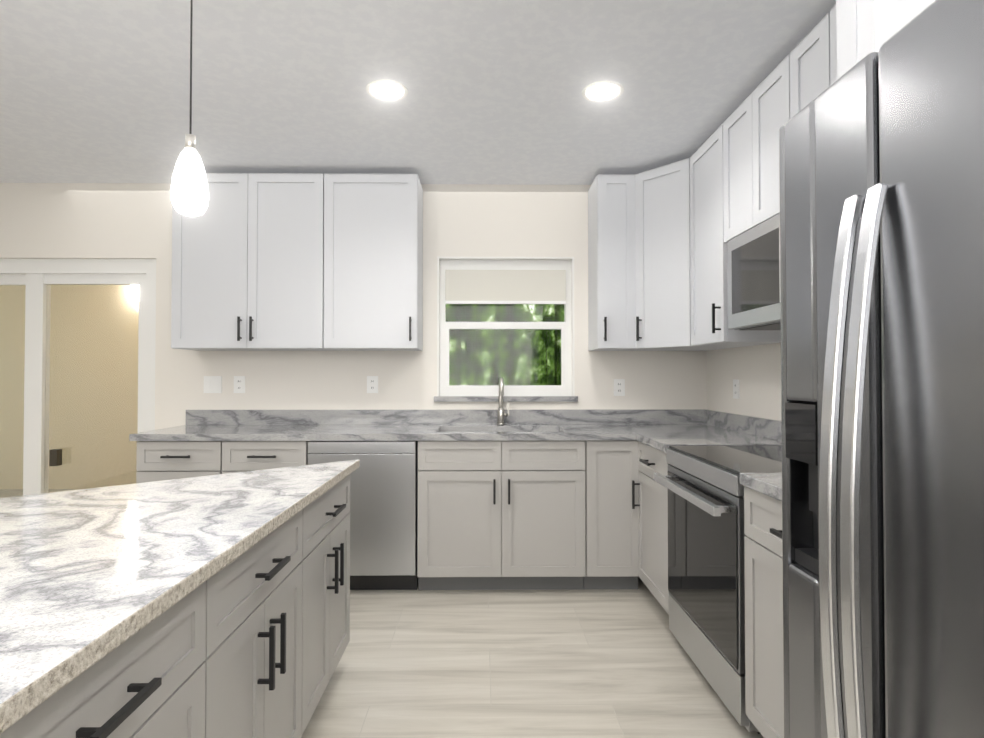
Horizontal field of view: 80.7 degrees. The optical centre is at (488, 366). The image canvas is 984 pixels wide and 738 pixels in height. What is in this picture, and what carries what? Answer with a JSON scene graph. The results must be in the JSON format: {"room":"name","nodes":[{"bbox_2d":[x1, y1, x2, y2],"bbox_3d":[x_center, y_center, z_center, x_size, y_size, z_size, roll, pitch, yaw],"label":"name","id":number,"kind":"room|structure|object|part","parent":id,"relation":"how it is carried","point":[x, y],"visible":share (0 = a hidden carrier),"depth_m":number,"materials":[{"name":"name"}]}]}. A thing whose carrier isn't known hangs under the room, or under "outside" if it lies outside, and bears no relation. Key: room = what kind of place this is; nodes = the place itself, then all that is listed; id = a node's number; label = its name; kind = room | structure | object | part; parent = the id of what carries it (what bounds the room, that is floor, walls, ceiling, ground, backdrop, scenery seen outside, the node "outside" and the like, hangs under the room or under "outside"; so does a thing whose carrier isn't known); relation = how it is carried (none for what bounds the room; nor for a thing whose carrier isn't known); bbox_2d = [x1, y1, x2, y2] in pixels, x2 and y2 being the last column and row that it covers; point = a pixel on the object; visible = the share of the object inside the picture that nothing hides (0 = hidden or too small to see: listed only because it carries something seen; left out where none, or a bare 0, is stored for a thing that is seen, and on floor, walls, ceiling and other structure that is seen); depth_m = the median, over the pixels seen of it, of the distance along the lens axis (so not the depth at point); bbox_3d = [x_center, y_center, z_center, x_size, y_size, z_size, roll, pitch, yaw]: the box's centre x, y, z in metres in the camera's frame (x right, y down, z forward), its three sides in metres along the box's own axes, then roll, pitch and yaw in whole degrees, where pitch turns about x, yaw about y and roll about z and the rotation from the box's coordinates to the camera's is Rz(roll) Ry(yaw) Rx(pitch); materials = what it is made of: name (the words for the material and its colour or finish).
{"room":"kitchen","nodes":[
{"label":"kitchen","id":0,"kind":"room"},
{"bbox_2d":[0,183,706,429],"bbox_3d":[-1.560,0.036,4.008,6.400,2.560,0.150,0,-1,-1],"label":"wall","id":1,"kind":"structure","parent":0,"point":[85,220],"depth_m":3.94,"materials":[{"name":"white paint"}]},
{"bbox_2d":[0,259,155,497],"bbox_3d":[-3.260,0.290,3.971,2.000,2.050,0.120,0,-1,-1],"label":"sliding door","id":2,"kind":"structure","parent":1,"relation":"in","point":[38,278],"depth_m":3.97,"materials":[{"name":"white plastic"}]},
{"bbox_2d":[204,376,221,392],"bbox_3d":[-1.869,0.124,3.924,0.120,0.115,0.008,0,-1,-1],"label":"light switch","id":3,"kind":"object","parent":1,"relation":"attached to","point":[212,384],"visible":1,"depth_m":3.92,"materials":[{"name":"white plastic"}]},
{"bbox_2d":[234,376,244,392],"bbox_3d":[-1.690,0.124,3.925,0.075,0.115,0.008,0,-1,-1],"label":"electrical outlet","id":4,"kind":"object","parent":1,"relation":"attached to","point":[239,384],"visible":1,"depth_m":3.92,"materials":[{"name":"white plastic"}]},
{"bbox_2d":[171,173,334,350],"bbox_3d":[-1.506,-0.658,3.756,0.943,1.100,0.372,0,-1,-1],"label":"upper cabinet","id":5,"kind":"object","parent":1,"relation":"attached to","point":[247,261],"visible":0.96,"depth_m":3.62,"materials":[{"name":"grey paint"}]},
{"bbox_2d":[367,376,377,392],"bbox_3d":[-0.790,0.124,3.935,0.075,0.115,0.008,0,-1,-1],"label":"electrical outlet","id":6,"kind":"object","parent":1,"relation":"attached to","point":[372,384],"visible":1,"depth_m":3.93,"materials":[{"name":"white plastic"}]},
{"bbox_2d":[324,173,422,350],"bbox_3d":[-0.740,-0.658,3.764,0.585,1.100,0.372,0,-1,-1],"label":"upper cabinet","id":7,"kind":"object","parent":1,"relation":"attached to","point":[373,261],"visible":1,"depth_m":3.63,"materials":[{"name":"grey paint"}]},
{"bbox_2d":[129,409,726,440],"bbox_3d":[-0.272,0.461,3.610,3.529,0.343,0.657,0,-1,-1],"label":"countertop","id":8,"kind":"structure","parent":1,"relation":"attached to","point":[553,424],"depth_m":3.84,"materials":[{"name":"stone"}]},
{"bbox_2d":[497,377,508,424],"bbox_3d":[0.096,0.231,3.812,0.081,0.321,0.192,0,-1,-1],"label":"faucet","id":9,"kind":"object","parent":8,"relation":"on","point":[501,414],"visible":1,"depth_m":3.86,"materials":[{"name":"silver metal"}]},
{"bbox_2d":[434,257,577,401],"bbox_3d":[0.116,-0.254,4.010,0.977,0.989,0.160,0,-1,-1],"label":"kitchen window","id":10,"kind":"structure","parent":1,"relation":"in","point":[505,280],"depth_m":4.00,"materials":[{"name":"white plastic"}]},
{"bbox_2d":[588,174,635,350],"bbox_3d":[0.804,-0.658,3.781,0.243,1.100,0.372,0,-1,-1],"label":"upper cabinet","id":11,"kind":"object","parent":1,"relation":"attached to","point":[611,270],"visible":1,"depth_m":3.64,"materials":[{"name":"grey paint"}]},
{"bbox_2d":[614,379,624,395],"bbox_3d":[0.890,0.145,3.952,0.075,0.115,0.008,0,-1,-1],"label":"electrical outlet","id":12,"kind":"object","parent":1,"relation":"attached to","point":[619,387],"visible":1,"depth_m":3.95,"materials":[{"name":"white plastic"}]},
{"bbox_2d":[626,158,745,350],"bbox_3d":[1.201,-0.660,3.665,0.582,1.100,0.612,0,-1,-1],"label":"upper cabinet","id":13,"kind":"object","parent":1,"relation":"attached to","point":[662,214],"visible":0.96,"depth_m":3.50,"materials":[{"name":"grey paint"}]},
{"bbox_2d":[0,0,835,184],"bbox_3d":[-1.522,-1.363,0.340,6.400,0.120,7.530,0,-1,-1],"label":"ceiling","id":14,"kind":"structure","parent":0,"point":[94,91],"depth_m":2.59,"materials":[{"name":"white paint"}]},
{"bbox_2d":[170,0,208,215],"bbox_3d":[-0.937,-0.878,1.824,0.120,0.803,0.120,0,-1,-1],"label":"pendant light","id":15,"kind":"object","parent":14,"relation":"hanging from","point":[189,191],"visible":1,"depth_m":1.79,"materials":[{"name":"white glass"}]},
{"bbox_2d":[366,79,407,100],"bbox_3d":[-0.466,-1.262,2.655,0.190,0.008,0.190,0,-1,-1],"label":"recessed light","id":16,"kind":"object","parent":14,"relation":"in","point":[386,90],"visible":1,"depth_m":2.64,"materials":[{"name":"white paint"}]},
{"bbox_2d":[582,81,623,101],"bbox_3d":[0.524,-1.262,2.665,0.190,0.008,0.190,0,-1,-1],"label":"recessed light","id":17,"kind":"object","parent":14,"relation":"in","point":[601,91],"visible":1,"depth_m":2.65,"materials":[{"name":"white paint"}]},
{"bbox_2d":[301,576,763,737],"bbox_3d":[-1.522,1.307,0.298,6.400,0.100,7.530,0,-1,-1],"label":"floor","id":18,"kind":"structure","parent":0,"point":[592,663],"depth_m":2.44,"materials":[{"name":"wood"}]},
{"bbox_2d":[0,474,349,737],"bbox_3d":[-1.137,0.851,1.288,1.170,0.843,2.487,0,-1,-1],"label":"kitchen island","id":19,"kind":"object","parent":18,"relation":"on","point":[252,641],"visible":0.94,"depth_m":1.39,"materials":[{"name":"grey paint"}]},
{"bbox_2d":[0,459,359,733],"bbox_3d":[-1.156,0.411,1.294,1.192,0.036,2.546,0,-1,-1],"label":"island countertop","id":20,"kind":"structure","parent":19,"relation":"on","point":[89,577],"depth_m":1.22,"materials":[{"name":"stone"}]},
{"bbox_2d":[136,441,221,482],"bbox_3d":[-1.766,0.869,3.581,0.480,0.880,0.670,0,-1,-1],"label":"base cabinet","id":21,"kind":"object","parent":18,"relation":"on","point":[163,460],"visible":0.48,"depth_m":3.29,"materials":[{"name":"grey paint"}]},
{"bbox_2d":[222,441,308,473],"bbox_3d":[-1.282,0.869,3.586,0.482,0.880,0.670,0,-1,-1],"label":"base cabinet","id":22,"kind":"object","parent":18,"relation":"on","point":[241,456],"visible":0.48,"depth_m":3.30,"materials":[{"name":"grey paint"}]},
{"bbox_2d":[308,441,418,589],"bbox_3d":[-0.726,0.871,3.607,0.612,0.876,0.623,0,-1,-1],"label":"dishwasher","id":23,"kind":"object","parent":18,"relation":"on","point":[383,512],"visible":0.56,"depth_m":3.30,"materials":[{"name":"silver metal"}]},
{"bbox_2d":[417,441,584,589],"bbox_3d":[0.070,0.869,3.600,0.963,0.880,0.670,0,-1,-1],"label":"base cabinet","id":24,"kind":"object","parent":18,"relation":"on","point":[501,515],"visible":1,"depth_m":3.31,"materials":[{"name":"grey paint"}]},
{"bbox_2d":[583,440,638,588],"bbox_3d":[0.714,0.870,3.627,0.318,0.880,0.628,0,-1,-1],"label":"base cabinet","id":25,"kind":"object","parent":18,"relation":"on","point":[611,532],"visible":0.81,"depth_m":3.32,"materials":[{"name":"grey paint"}]},
{"bbox_2d":[632,413,781,614],"bbox_3d":[1.158,0.791,3.060,0.681,1.020,0.557,0,-1,-1],"label":"base cabinet","id":26,"kind":"object","parent":18,"relation":"on","point":[652,504],"depth_m":3.14,"materials":[{"name":"grey paint"}]},
{"bbox_3d":[1.171,0.350,3.044,0.655,0.139,0.510,0,-1,-1],"label":"base cab top","id":27,"kind":"part","parent":26,"relation":"part of","materials":[{"name":"grey stone"}]},
{"bbox_2d":[654,445,781,733],"bbox_3d":[1.129,0.822,2.378,0.695,0.935,0.778,0,-1,-1],"label":"range","id":28,"kind":"object","parent":18,"relation":"on","point":[706,564],"visible":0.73,"depth_m":2.26,"materials":[{"name":"silver metal"}]},
{"bbox_2d":[740,473,783,737],"bbox_3d":[1.173,0.768,1.635,0.681,1.020,0.686,0,-1,-1],"label":"base cabinet","id":29,"kind":"object","parent":18,"relation":"on","point":[764,681],"depth_m":1.85,"materials":[{"name":"grey paint"}]},
{"bbox_3d":[1.186,0.328,1.642,0.654,0.139,0.686,0,-1,-1],"label":"base cab top","id":30,"kind":"part","parent":29,"relation":"part of","materials":[{"name":"grey stone"}]},
{"bbox_2d":[706,343,780,420],"bbox_3d":[1.604,-0.024,0.276,0.150,2.560,7.380,0,-1,-1],"label":"wall","id":31,"kind":"structure","parent":0,"point":[755,371],"depth_m":3.35,"materials":[{"name":"white paint"}]},
{"bbox_2d":[690,123,780,345],"bbox_3d":[1.313,-0.668,3.130,0.372,1.100,0.467,0,-1,-1],"label":"upper cabinet","id":32,"kind":"object","parent":31,"relation":"attached to","point":[708,286],"visible":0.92,"depth_m":3.08,"materials":[{"name":"grey paint"}]},
{"bbox_2d":[733,379,739,398],"bbox_3d":[1.490,0.138,3.493,0.008,0.115,0.075,0,-1,-1],"label":"electrical outlet","id":33,"kind":"object","parent":31,"relation":"attached to","point":[735,389],"visible":1,"depth_m":3.48,"materials":[{"name":"white plastic"}]},
{"bbox_2d":[723,53,789,242],"bbox_3d":[1.340,-0.922,2.584,0.330,0.610,0.628,0,-1,-1],"label":"upper cabinet","id":34,"kind":"object","parent":31,"relation":"attached to","point":[756,119],"visible":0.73,"depth_m":2.55,"materials":[{"name":"grey paint"}]},
{"bbox_2d":[728,213,780,329],"bbox_3d":[1.305,-0.393,2.399,0.397,0.434,0.770,0,-1,-1],"label":"microwave","id":35,"kind":"object","parent":34,"relation":"attached to","point":[753,278],"visible":0.25,"depth_m":2.50,"materials":[{"name":"silver metal"}]},
{"bbox_2d":[790,12,830,118],"bbox_3d":[1.345,-0.929,2.138,0.330,0.610,0.260,0,-1,-1],"label":"upper cabinet","id":36,"kind":"object","parent":31,"relation":"attached to","point":[809,66],"visible":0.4,"depth_m":2.13,"materials":[{"name":"grey paint"}]},
{"bbox_2d":[830,4,836,84],"bbox_3d":[1.328,-0.692,1.669,0.372,1.100,0.666,0,-1,-1],"label":"upper cabinet","id":37,"kind":"object","parent":31,"relation":"attached to","point":[833,61],"visible":0.04,"depth_m":1.99,"materials":[{"name":"grey paint"}]},
{"bbox_2d":[836,0,934,79],"bbox_3d":[1.141,-0.920,0.851,0.760,0.668,0.970,0,-1,-1],"label":"upper cabinet","id":38,"kind":"object","parent":31,"relation":"attached to","point":[864,28],"depth_m":1.23,"materials":[{"name":"grey paint"}]},
{"bbox_3d":[1.096,0.357,0.821,0.813,1.817,0.904,0,-1,-1],"label":"fridge","id":39,"kind":"object","parent":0,"visible":0},
{"bbox_2d":[785,402,818,574],"bbox_3d":[0.691,0.249,1.195,0.097,0.343,0.113,0,-1,-1],"label":"water dispenser","id":40,"kind":"object","parent":39,"relation":"attached to","point":[801,430],"visible":0.38,"depth_m":1.20,"materials":[{"name":"black plastic"}]},
{"bbox_2d":[779,52,885,737],"bbox_3d":[0.691,0.318,1.119,0.099,1.703,0.308,0,-1,-1],"label":"door","id":41,"kind":"structure","parent":39,"relation":"attached to","point":[829,162],"depth_m":1.12,"materials":[{"name":"silver metal"}]},
{"bbox_2d":[819,0,983,737],"bbox_3d":[0.660,0.311,0.684,0.171,1.703,0.646,0,-1,-1],"label":"door","id":42,"kind":"structure","parent":39,"relation":"attached to","point":[931,103],"depth_m":0.87,"materials":[{"name":"silver metal"}]},
{"bbox_3d":[0.605,0.322,0.961,0.067,1.232,0.092,0,-1,-1],"label":"fridge handle","id":43,"kind":"part","parent":42,"relation":"part of","materials":[{"name":"silver metal"}]},
{"label":"outside","id":44,"kind":"structure","parent":0,"visible":0},
{"bbox_2d":[0,285,138,497],"bbox_3d":[-3.900,-0.103,5.366,4.250,3.120,2.590,0,-1,-1],"label":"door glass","id":45,"kind":"object","parent":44,"point":[80,346],"depth_m":6.50,"materials":[{"name":"paint"}]},
{"bbox_2d":[130,285,138,301],"bbox_3d":[-3.911,-0.815,6.481,0.150,0.180,0.077,0,-1,-1],"label":"sconce","id":46,"kind":"object","parent":45,"relation":"attached to","point":[132,292],"depth_m":6.44,"materials":[{"name":"white"}]},
{"bbox_2d":[446,304,563,384],"bbox_3d":[0.898,-0.871,7.999,5.100,5.500,0.050,0,-1,-1],"label":"window glass","id":47,"kind":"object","parent":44,"point":[484,337],"depth_m":7.96,"materials":[{"name":"clear glass"}]}
]}

